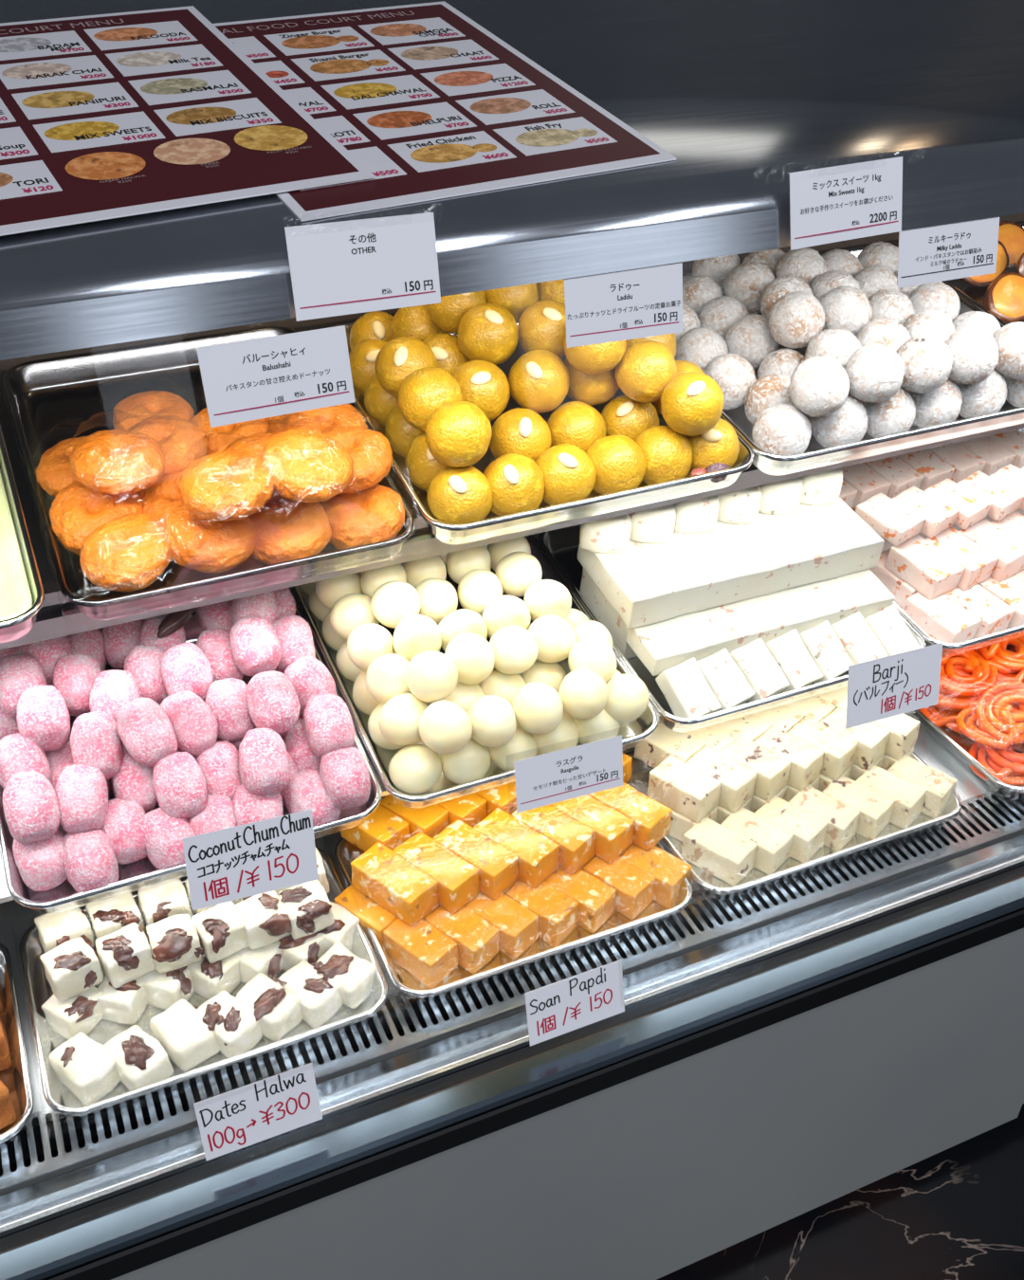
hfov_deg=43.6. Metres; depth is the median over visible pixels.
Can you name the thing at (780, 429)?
milky laddu
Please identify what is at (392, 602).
rasgulla
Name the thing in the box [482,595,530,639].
rasgulla
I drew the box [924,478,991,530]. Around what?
pink barfi
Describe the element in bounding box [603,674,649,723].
rasgulla
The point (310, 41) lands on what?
food picture
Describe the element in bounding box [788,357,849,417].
milky laddu
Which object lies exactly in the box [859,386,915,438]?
milky laddu
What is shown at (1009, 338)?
milky laddu
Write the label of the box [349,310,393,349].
ball
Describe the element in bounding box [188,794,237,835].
coconut chum chum
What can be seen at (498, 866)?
soan papdi
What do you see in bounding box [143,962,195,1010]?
cube
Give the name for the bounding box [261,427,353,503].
balushahi
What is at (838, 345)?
milky laddu
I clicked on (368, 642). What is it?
rasgulla
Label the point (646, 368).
ball
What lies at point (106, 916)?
cube
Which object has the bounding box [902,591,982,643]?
pink barfi
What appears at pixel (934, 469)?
pink barfi
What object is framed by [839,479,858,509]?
pink barfi
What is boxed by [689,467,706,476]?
raisin
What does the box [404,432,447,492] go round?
ball
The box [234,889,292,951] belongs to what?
cube
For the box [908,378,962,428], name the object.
milky laddu
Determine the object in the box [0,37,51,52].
food picture
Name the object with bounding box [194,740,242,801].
coconut chum chum
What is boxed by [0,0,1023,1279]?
display case
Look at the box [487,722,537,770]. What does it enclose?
rasgulla
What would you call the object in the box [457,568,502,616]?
rasgulla
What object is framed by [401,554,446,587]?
rasgulla
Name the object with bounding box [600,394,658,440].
ball
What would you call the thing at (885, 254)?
milky laddu
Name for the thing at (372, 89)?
food picture
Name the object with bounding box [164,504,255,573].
balushahi
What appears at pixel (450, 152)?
food picture
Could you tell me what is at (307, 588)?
rasgulla
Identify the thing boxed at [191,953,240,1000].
cube
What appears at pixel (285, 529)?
balushahi
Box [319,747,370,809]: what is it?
coconut chum chum
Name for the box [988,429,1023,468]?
pink barfi
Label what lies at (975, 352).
milky laddu
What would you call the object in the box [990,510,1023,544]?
pink barfi
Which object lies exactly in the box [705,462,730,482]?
raisin
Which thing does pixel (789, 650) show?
slice
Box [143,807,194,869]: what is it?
coconut chum chum
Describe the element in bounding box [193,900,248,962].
cube
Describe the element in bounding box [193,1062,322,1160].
price card
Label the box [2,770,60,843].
coconut chum chum
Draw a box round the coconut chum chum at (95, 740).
[69,711,123,779]
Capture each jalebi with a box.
[919,705,978,734]
[933,690,1009,712]
[936,664,999,710]
[939,648,997,696]
[955,706,1023,749]
[968,741,1023,785]
[975,649,1018,683]
[975,681,1023,744]
[977,636,1023,671]
[985,744,1023,773]
[1013,669,1023,682]
[1016,680,1023,711]
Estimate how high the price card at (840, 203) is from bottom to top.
0.058 m
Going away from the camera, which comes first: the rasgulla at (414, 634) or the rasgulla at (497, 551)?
the rasgulla at (414, 634)
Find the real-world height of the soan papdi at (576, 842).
0.032 m
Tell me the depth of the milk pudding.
0.96 m
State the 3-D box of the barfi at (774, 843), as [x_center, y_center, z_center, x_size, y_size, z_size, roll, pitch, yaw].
[0.237,0.195,1.250,0.064,0.032,0.038,27,42,32]
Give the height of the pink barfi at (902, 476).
0.038 m
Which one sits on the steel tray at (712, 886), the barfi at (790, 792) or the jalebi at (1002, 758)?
the barfi at (790, 792)
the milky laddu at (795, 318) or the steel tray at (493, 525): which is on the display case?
the steel tray at (493, 525)
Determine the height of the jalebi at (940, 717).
0.021 m
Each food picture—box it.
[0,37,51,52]
[0,172,13,186]
[1,62,72,78]
[22,91,94,108]
[44,121,119,140]
[65,151,146,182]
[93,27,157,40]
[116,51,181,66]
[140,77,207,93]
[153,137,230,167]
[165,107,236,124]
[234,125,310,153]
[265,71,288,77]
[281,35,358,48]
[310,58,389,73]
[333,82,396,98]
[366,110,431,127]
[370,23,426,36]
[401,46,457,59]
[410,143,496,162]
[434,71,493,86]
[470,97,530,113]
[516,128,597,146]
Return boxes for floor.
[656,1103,1023,1279]
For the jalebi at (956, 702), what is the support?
on the jalebi at (936, 705)
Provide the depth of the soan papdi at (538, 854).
1.18 m
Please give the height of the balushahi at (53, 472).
0.038 m
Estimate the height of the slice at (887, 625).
0.050 m
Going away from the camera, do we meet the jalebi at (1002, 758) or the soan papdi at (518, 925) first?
the soan papdi at (518, 925)
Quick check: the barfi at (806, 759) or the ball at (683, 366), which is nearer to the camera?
the ball at (683, 366)
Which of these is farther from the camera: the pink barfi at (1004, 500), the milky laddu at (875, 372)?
the pink barfi at (1004, 500)
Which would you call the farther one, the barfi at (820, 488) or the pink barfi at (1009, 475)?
the pink barfi at (1009, 475)
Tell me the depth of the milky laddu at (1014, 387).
1.25 m
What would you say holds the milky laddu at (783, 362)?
on the steel tray at (815, 455)
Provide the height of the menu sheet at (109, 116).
0.057 m
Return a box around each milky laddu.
[674,303,700,344]
[674,327,728,370]
[682,274,724,317]
[692,254,740,292]
[698,295,749,340]
[703,353,756,409]
[724,261,774,314]
[725,313,779,368]
[742,248,785,275]
[744,374,793,424]
[751,403,811,455]
[756,347,804,379]
[759,274,813,318]
[768,292,825,348]
[774,247,827,287]
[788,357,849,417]
[804,329,861,368]
[809,394,868,447]
[810,270,859,300]
[819,285,872,336]
[821,249,862,276]
[844,343,904,402]
[853,265,899,298]
[856,318,910,352]
[857,241,898,275]
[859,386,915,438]
[868,289,914,325]
[896,273,941,297]
[896,334,952,393]
[902,308,955,342]
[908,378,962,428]
[909,281,960,321]
[944,327,999,383]
[952,310,1001,336]
[955,369,1007,419]
[992,321,1023,379]
[1003,375,1023,407]
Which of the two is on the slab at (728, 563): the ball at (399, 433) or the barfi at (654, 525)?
the barfi at (654, 525)
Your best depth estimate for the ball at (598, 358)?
1.08 m
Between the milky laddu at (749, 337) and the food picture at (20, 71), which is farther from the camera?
the milky laddu at (749, 337)
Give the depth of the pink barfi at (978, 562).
1.37 m
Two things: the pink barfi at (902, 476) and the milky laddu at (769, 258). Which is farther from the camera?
the pink barfi at (902, 476)
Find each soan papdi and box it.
[333,884,397,950]
[340,804,409,852]
[349,842,438,927]
[379,794,449,838]
[382,918,457,987]
[393,830,479,914]
[421,903,439,920]
[424,905,500,974]
[432,819,518,900]
[438,793,487,827]
[464,892,538,960]
[472,808,559,888]
[474,782,516,815]
[505,879,579,946]
[511,804,596,875]
[543,866,617,933]
[549,794,634,863]
[582,856,655,920]
[587,782,671,851]
[620,843,692,908]
[622,752,632,783]
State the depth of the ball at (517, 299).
1.16 m
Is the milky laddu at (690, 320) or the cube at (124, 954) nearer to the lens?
the cube at (124, 954)
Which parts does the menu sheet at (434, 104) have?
menu panel, menu panel, menu panel, menu panel, menu panel, menu panel, menu panel, menu panel, menu panel, menu panel, menu panel, menu panel, menu panel, menu panel, menu panel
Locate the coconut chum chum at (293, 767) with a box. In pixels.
[279,751,298,805]
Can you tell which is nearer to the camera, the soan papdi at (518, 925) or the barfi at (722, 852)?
the soan papdi at (518, 925)
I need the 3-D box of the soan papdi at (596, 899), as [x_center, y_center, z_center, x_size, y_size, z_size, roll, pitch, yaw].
[0.062,0.238,1.186,0.061,0.032,0.037,25,42,31]
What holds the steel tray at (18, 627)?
on the display case
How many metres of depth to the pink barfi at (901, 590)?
1.38 m
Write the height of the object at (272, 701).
0.046 m
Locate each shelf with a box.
[0,220,1023,584]
[0,532,540,903]
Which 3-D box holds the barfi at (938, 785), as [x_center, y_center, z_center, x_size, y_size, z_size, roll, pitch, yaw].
[0.419,0.150,1.317,0.063,0.032,0.037,27,43,33]
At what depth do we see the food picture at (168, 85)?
0.90 m
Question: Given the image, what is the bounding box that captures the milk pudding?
[0,471,32,621]
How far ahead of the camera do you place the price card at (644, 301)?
0.85 m
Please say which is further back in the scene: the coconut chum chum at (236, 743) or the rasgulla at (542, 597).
the rasgulla at (542, 597)
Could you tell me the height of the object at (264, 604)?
0.050 m
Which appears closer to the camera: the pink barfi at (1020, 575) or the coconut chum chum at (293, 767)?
the coconut chum chum at (293, 767)
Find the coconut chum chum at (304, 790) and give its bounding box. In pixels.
[282,768,340,825]
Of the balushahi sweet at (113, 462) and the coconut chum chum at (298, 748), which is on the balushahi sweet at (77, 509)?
the balushahi sweet at (113, 462)
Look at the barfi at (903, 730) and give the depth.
1.32 m
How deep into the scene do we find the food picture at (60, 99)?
0.87 m
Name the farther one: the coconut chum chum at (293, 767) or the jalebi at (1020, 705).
the jalebi at (1020, 705)
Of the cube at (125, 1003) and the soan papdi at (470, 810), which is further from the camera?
the soan papdi at (470, 810)
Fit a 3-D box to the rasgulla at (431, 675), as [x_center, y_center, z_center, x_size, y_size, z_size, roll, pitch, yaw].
[-0.070,0.032,1.117,0.044,0.047,0.046,-25,42,-32]
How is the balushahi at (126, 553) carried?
on the steel tray at (52, 400)
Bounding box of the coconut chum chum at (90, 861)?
[62,829,118,892]
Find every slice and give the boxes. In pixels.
[654,658,721,718]
[696,647,755,712]
[730,638,789,702]
[765,629,822,693]
[799,620,854,683]
[831,611,888,664]
[865,604,919,656]
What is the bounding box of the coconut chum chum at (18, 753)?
[0,732,52,789]
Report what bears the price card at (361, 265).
attached to the display case
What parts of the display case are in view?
steel rail, panel, black trim, panel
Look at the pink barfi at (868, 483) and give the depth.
1.46 m
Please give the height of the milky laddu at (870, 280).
0.054 m
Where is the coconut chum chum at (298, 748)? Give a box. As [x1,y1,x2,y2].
[284,718,321,772]
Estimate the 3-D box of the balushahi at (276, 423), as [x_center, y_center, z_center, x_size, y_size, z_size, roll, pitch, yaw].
[-0.190,-0.188,1.121,0.070,0.038,0.069,25,42,31]
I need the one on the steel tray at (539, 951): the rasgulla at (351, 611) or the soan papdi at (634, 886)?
the soan papdi at (634, 886)
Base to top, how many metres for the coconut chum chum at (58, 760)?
0.045 m
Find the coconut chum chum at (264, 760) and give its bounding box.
[238,728,290,796]
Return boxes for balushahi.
[35,436,87,496]
[79,513,172,592]
[112,390,194,430]
[127,415,208,478]
[137,472,182,523]
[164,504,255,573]
[178,449,274,521]
[190,407,271,454]
[223,432,286,503]
[247,498,331,564]
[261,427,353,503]
[266,414,287,434]
[283,403,366,432]
[320,484,404,549]
[321,425,392,493]
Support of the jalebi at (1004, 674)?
on the jalebi
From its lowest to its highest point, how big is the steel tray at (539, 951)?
0.027 m
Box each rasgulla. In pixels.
[300,582,315,595]
[309,586,331,621]
[315,572,363,608]
[321,611,347,651]
[329,593,379,639]
[336,640,363,681]
[347,622,396,672]
[352,671,381,715]
[360,563,406,598]
[365,653,412,704]
[367,703,404,749]
[370,580,420,628]
[378,693,427,745]
[388,744,441,794]
[392,614,441,661]
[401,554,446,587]
[406,650,457,702]
[414,577,457,625]
[418,700,472,753]
[438,608,487,651]
[439,736,490,784]
[441,681,484,713]
[444,632,494,684]
[445,545,491,584]
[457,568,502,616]
[467,694,516,748]
[479,669,525,705]
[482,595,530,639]
[486,536,530,571]
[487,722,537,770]
[489,625,538,674]
[495,550,542,596]
[512,681,563,734]
[519,658,566,693]
[523,579,571,621]
[527,615,575,662]
[532,711,578,755]
[558,669,608,719]
[565,607,589,627]
[567,637,617,682]
[572,620,612,648]
[572,709,619,744]
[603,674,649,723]
[611,669,621,677]
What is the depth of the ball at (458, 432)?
1.02 m
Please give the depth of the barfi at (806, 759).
1.29 m
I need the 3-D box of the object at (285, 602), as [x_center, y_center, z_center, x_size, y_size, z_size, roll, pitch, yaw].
[-0.235,-0.037,1.242,0.042,0.047,0.056,-25,42,-32]
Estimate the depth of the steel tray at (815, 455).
1.20 m
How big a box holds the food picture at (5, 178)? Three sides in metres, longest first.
0.048 x 0.029 x 0.001 m
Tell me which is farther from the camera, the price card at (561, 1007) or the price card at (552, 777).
the price card at (561, 1007)
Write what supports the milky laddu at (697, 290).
on the steel tray at (815, 455)
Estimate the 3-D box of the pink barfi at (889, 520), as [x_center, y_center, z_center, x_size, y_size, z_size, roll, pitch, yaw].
[0.408,-0.131,1.387,0.045,0.028,0.063,-26,43,-33]
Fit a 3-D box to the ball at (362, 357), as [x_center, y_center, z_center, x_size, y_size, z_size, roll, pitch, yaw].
[-0.129,-0.254,1.201,0.054,0.054,0.054,2,35,2]
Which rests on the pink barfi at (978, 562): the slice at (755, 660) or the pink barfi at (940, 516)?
the pink barfi at (940, 516)
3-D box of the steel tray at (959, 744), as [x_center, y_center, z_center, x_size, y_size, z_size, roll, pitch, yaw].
[0.612,0.075,1.435,0.330,0.027,0.215,-14,37,-20]
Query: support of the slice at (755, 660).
in the steel tray at (560, 545)
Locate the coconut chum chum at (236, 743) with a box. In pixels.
[229,727,256,752]
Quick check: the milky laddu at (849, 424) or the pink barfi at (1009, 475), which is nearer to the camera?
the milky laddu at (849, 424)
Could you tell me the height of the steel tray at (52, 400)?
0.077 m
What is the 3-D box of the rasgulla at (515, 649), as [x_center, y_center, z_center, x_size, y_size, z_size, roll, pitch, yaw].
[0.001,0.009,1.172,0.047,0.046,0.045,3,35,4]
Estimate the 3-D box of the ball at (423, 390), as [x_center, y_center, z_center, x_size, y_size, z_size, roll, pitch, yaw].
[-0.068,-0.201,1.072,0.054,0.053,0.054,5,35,7]
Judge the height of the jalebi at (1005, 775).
0.022 m
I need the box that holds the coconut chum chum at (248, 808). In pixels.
[232,784,283,825]
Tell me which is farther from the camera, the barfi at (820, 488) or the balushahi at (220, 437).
the barfi at (820, 488)
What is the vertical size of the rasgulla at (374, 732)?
0.045 m
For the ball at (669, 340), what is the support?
on the steel tray at (493, 525)
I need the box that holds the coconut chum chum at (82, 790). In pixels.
[54,764,108,833]
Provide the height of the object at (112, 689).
0.052 m
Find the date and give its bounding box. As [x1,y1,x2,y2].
[157,607,195,638]
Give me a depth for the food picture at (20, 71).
0.91 m
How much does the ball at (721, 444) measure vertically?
0.054 m
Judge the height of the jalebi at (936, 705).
0.026 m
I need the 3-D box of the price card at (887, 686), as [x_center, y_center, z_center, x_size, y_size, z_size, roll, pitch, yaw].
[0.318,0.038,1.065,0.096,0.058,0.013,-14,37,-19]
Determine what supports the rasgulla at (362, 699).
on the steel tray at (633, 733)
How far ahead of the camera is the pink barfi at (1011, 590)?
1.37 m
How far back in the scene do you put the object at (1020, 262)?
1.42 m
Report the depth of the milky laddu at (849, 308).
1.22 m
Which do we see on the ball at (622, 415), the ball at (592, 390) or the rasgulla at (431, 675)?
the ball at (592, 390)
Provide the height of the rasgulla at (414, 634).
0.045 m
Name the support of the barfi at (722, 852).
on the steel tray at (712, 886)
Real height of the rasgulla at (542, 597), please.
0.046 m
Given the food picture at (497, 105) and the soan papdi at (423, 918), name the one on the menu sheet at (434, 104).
the food picture at (497, 105)
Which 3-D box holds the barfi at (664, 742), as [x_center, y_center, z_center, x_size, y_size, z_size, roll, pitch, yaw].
[0.161,0.113,1.312,0.063,0.032,0.037,27,43,33]
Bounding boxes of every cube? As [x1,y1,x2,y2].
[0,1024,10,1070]
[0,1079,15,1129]
[33,905,94,952]
[38,933,103,1004]
[40,986,101,1039]
[47,1028,120,1104]
[86,892,145,939]
[94,922,156,987]
[96,974,146,1024]
[103,1022,173,1090]
[137,877,192,925]
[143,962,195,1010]
[145,912,203,975]
[150,1001,218,1071]
[184,879,240,914]
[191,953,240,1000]
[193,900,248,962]
[197,987,263,1057]
[233,939,284,985]
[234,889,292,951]
[235,972,301,1042]
[240,888,285,902]
[276,957,342,1026]
[278,931,327,970]
[279,879,333,937]
[284,847,329,893]
[316,943,376,1012]
[318,901,358,952]
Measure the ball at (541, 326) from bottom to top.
0.054 m
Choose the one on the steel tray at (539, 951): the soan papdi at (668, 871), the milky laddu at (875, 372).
the soan papdi at (668, 871)
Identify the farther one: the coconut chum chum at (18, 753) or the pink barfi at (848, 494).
the pink barfi at (848, 494)
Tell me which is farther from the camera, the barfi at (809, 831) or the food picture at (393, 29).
the barfi at (809, 831)
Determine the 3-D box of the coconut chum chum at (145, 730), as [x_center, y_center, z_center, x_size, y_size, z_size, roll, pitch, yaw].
[-0.304,0.077,1.066,0.042,0.052,0.056,-28,44,-34]
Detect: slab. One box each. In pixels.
[576,496,883,627]
[579,567,637,658]
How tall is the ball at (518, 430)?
0.054 m
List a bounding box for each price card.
[182,808,318,910]
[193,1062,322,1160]
[196,325,355,427]
[284,212,440,321]
[513,734,622,813]
[524,959,624,1045]
[563,262,682,347]
[789,156,902,250]
[845,642,942,729]
[896,216,999,288]
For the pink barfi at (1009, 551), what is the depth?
1.39 m
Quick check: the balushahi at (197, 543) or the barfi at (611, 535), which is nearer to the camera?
the balushahi at (197, 543)
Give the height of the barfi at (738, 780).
0.032 m
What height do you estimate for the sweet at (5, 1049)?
0.042 m
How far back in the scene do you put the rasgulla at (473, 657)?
1.13 m
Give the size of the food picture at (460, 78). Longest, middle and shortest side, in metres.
0.048 x 0.029 x 0.001 m
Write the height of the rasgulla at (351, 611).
0.046 m
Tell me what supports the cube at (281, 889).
on the steel tray at (61, 1099)
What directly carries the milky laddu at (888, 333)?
on the steel tray at (815, 455)
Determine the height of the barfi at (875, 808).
0.032 m
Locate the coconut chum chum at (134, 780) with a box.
[110,748,158,812]
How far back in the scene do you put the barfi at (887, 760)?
1.33 m
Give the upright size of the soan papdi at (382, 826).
0.032 m
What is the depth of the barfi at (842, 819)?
1.26 m
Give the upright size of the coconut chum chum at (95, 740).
0.052 m
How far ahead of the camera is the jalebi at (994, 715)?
1.37 m
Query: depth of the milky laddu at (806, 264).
1.30 m
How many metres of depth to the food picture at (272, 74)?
0.94 m
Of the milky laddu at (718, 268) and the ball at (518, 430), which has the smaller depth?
the ball at (518, 430)
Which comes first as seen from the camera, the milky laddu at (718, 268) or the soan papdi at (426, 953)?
the soan papdi at (426, 953)
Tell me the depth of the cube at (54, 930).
1.09 m
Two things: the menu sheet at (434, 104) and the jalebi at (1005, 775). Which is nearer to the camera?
the menu sheet at (434, 104)
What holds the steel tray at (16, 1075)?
on the display case
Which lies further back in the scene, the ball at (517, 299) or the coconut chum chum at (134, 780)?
the ball at (517, 299)
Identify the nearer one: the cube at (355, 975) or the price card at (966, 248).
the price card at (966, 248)
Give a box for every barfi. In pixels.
[579,513,631,553]
[628,504,675,543]
[633,719,705,767]
[647,755,721,822]
[648,796,717,841]
[673,494,719,533]
[680,817,757,886]
[684,723,739,752]
[685,746,757,812]
[715,796,751,823]
[716,485,761,524]
[718,713,770,742]
[719,806,794,875]
[720,735,790,802]
[749,786,786,813]
[750,705,804,731]
[753,726,824,790]
[755,796,826,863]
[758,476,802,514]
[782,695,835,722]
[785,776,820,802]
[786,716,858,780]
[787,786,860,851]
[799,467,842,505]
[814,686,847,712]
[818,765,851,791]
[820,707,888,770]
[822,774,895,840]
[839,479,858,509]
[841,462,891,511]
[848,756,882,781]
[855,493,925,546]
[856,766,926,829]
[864,456,923,498]
[869,548,918,606]
[870,713,920,760]
[880,746,914,770]
[884,534,965,600]
[886,755,957,818]
[891,485,958,538]
[896,448,954,491]
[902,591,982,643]
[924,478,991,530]
[925,526,997,590]
[928,442,986,483]
[946,584,1014,638]
[958,436,1015,475]
[958,470,1023,521]
[959,518,1023,581]
[977,574,1023,628]
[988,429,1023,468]
[988,463,1023,511]
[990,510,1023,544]
[1013,569,1023,582]
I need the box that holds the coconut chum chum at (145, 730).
[116,697,177,767]
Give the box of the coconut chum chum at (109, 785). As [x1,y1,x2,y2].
[106,743,125,791]
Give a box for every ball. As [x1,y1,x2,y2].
[348,338,386,395]
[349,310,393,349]
[364,374,398,426]
[375,336,437,398]
[384,403,425,458]
[389,304,446,341]
[398,366,462,431]
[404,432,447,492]
[422,332,471,374]
[425,400,492,467]
[426,290,486,334]
[427,465,493,524]
[451,360,510,420]
[457,303,518,365]
[483,453,544,515]
[484,283,538,323]
[489,407,551,461]
[508,349,569,412]
[517,299,566,357]
[535,443,596,505]
[536,278,564,304]
[547,401,606,452]
[563,330,626,374]
[564,357,619,405]
[585,435,646,494]
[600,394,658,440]
[614,340,676,402]
[625,333,676,357]
[635,425,693,484]
[651,360,705,415]
[660,371,724,436]
[686,418,739,472]
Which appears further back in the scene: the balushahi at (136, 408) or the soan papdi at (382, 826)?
the soan papdi at (382, 826)
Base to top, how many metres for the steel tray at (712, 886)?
0.027 m
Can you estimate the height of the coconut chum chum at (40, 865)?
0.045 m
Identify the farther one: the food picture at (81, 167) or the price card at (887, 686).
the price card at (887, 686)
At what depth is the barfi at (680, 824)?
1.26 m
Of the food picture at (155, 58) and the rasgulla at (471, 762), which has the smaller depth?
the food picture at (155, 58)
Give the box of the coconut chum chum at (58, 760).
[45,740,73,789]
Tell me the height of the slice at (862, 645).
0.049 m
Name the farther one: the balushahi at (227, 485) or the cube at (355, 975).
the cube at (355, 975)
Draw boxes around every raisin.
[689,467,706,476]
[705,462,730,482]
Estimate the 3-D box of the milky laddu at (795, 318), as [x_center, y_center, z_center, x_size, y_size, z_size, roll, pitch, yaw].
[0.272,-0.305,1.224,0.053,0.053,0.052,-27,43,-34]
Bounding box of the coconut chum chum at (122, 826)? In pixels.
[99,797,147,864]
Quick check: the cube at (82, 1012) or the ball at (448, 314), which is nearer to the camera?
the cube at (82, 1012)
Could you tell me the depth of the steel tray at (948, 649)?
1.32 m
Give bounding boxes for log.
[626,568,894,676]
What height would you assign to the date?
0.019 m
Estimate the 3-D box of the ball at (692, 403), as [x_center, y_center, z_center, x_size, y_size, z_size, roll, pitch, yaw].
[0.154,-0.202,1.097,0.054,0.054,0.054,-5,35,-8]
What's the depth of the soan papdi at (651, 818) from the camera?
1.22 m
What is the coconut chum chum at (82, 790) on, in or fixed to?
on the steel tray at (141, 873)
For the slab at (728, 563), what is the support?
on the slab at (595, 599)
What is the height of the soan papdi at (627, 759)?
0.032 m
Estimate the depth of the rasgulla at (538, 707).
1.12 m
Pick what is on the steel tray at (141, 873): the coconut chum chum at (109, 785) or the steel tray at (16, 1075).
the coconut chum chum at (109, 785)
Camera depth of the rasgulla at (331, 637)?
1.25 m
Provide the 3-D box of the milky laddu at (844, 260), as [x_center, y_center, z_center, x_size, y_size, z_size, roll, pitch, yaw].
[0.343,-0.385,1.349,0.052,0.052,0.052,-26,43,-33]
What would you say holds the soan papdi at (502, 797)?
on the steel tray at (539, 951)
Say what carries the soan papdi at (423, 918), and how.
on the steel tray at (539, 951)
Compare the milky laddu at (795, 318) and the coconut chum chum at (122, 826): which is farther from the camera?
the milky laddu at (795, 318)
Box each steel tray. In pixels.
[0,422,44,643]
[0,606,381,914]
[0,942,33,1148]
[2,326,415,621]
[19,846,387,1117]
[291,534,658,808]
[327,322,753,545]
[334,837,692,1002]
[538,524,925,732]
[625,750,962,899]
[682,246,1023,475]
[852,428,1023,658]
[906,643,1023,799]
[941,223,1023,327]
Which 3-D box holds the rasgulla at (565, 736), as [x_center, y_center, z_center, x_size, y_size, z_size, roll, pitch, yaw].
[0.039,0.087,1.174,0.044,0.046,0.047,1,35,1]
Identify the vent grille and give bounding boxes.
[0,790,1023,1186]
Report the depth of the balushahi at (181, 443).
1.04 m
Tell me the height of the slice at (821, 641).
0.050 m
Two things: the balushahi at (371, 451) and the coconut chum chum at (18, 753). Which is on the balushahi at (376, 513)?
the balushahi at (371, 451)
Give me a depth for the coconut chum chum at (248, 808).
1.06 m
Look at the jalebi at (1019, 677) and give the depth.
1.41 m
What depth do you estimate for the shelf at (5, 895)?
1.15 m
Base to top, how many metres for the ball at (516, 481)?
0.054 m
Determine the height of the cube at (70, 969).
0.034 m
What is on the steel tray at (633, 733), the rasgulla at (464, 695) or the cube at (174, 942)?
the rasgulla at (464, 695)
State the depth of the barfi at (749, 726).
1.32 m
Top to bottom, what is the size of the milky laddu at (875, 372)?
0.053 m
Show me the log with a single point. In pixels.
(663, 645)
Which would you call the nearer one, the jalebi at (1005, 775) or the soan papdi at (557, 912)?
the soan papdi at (557, 912)
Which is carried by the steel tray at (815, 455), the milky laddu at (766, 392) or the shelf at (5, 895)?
the milky laddu at (766, 392)
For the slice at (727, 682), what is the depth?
1.23 m
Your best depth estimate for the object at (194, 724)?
1.08 m
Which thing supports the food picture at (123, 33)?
on the menu sheet at (109, 116)
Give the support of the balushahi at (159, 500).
in the steel tray at (52, 400)
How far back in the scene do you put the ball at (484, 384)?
1.09 m
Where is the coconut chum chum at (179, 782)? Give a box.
[152,751,208,819]
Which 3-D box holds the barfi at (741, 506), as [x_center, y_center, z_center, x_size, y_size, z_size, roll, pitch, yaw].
[0.231,-0.147,1.320,0.051,0.048,0.036,2,35,3]
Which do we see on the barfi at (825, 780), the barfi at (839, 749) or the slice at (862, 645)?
the barfi at (839, 749)
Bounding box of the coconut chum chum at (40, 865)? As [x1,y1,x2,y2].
[12,827,67,891]
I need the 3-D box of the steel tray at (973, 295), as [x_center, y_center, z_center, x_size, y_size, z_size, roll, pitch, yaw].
[0.659,-0.378,1.435,0.330,0.075,0.342,-14,37,-20]
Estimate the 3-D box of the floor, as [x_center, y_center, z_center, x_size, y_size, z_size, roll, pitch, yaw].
[0.446,1.000,0.942,9.000,0.050,8.000,-14,37,-20]
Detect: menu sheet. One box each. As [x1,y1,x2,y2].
[0,5,375,236]
[212,0,676,221]
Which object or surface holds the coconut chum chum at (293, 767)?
on the steel tray at (141, 873)
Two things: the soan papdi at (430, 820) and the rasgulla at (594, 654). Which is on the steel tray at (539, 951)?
the soan papdi at (430, 820)
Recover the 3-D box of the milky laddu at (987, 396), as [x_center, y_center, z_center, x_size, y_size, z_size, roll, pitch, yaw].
[0.452,-0.239,1.240,0.053,0.052,0.053,-5,35,-8]
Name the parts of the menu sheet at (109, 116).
menu panel, menu panel, menu panel, menu panel, menu panel, menu panel, menu panel, menu panel, menu panel, menu panel, menu panel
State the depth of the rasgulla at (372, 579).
1.21 m

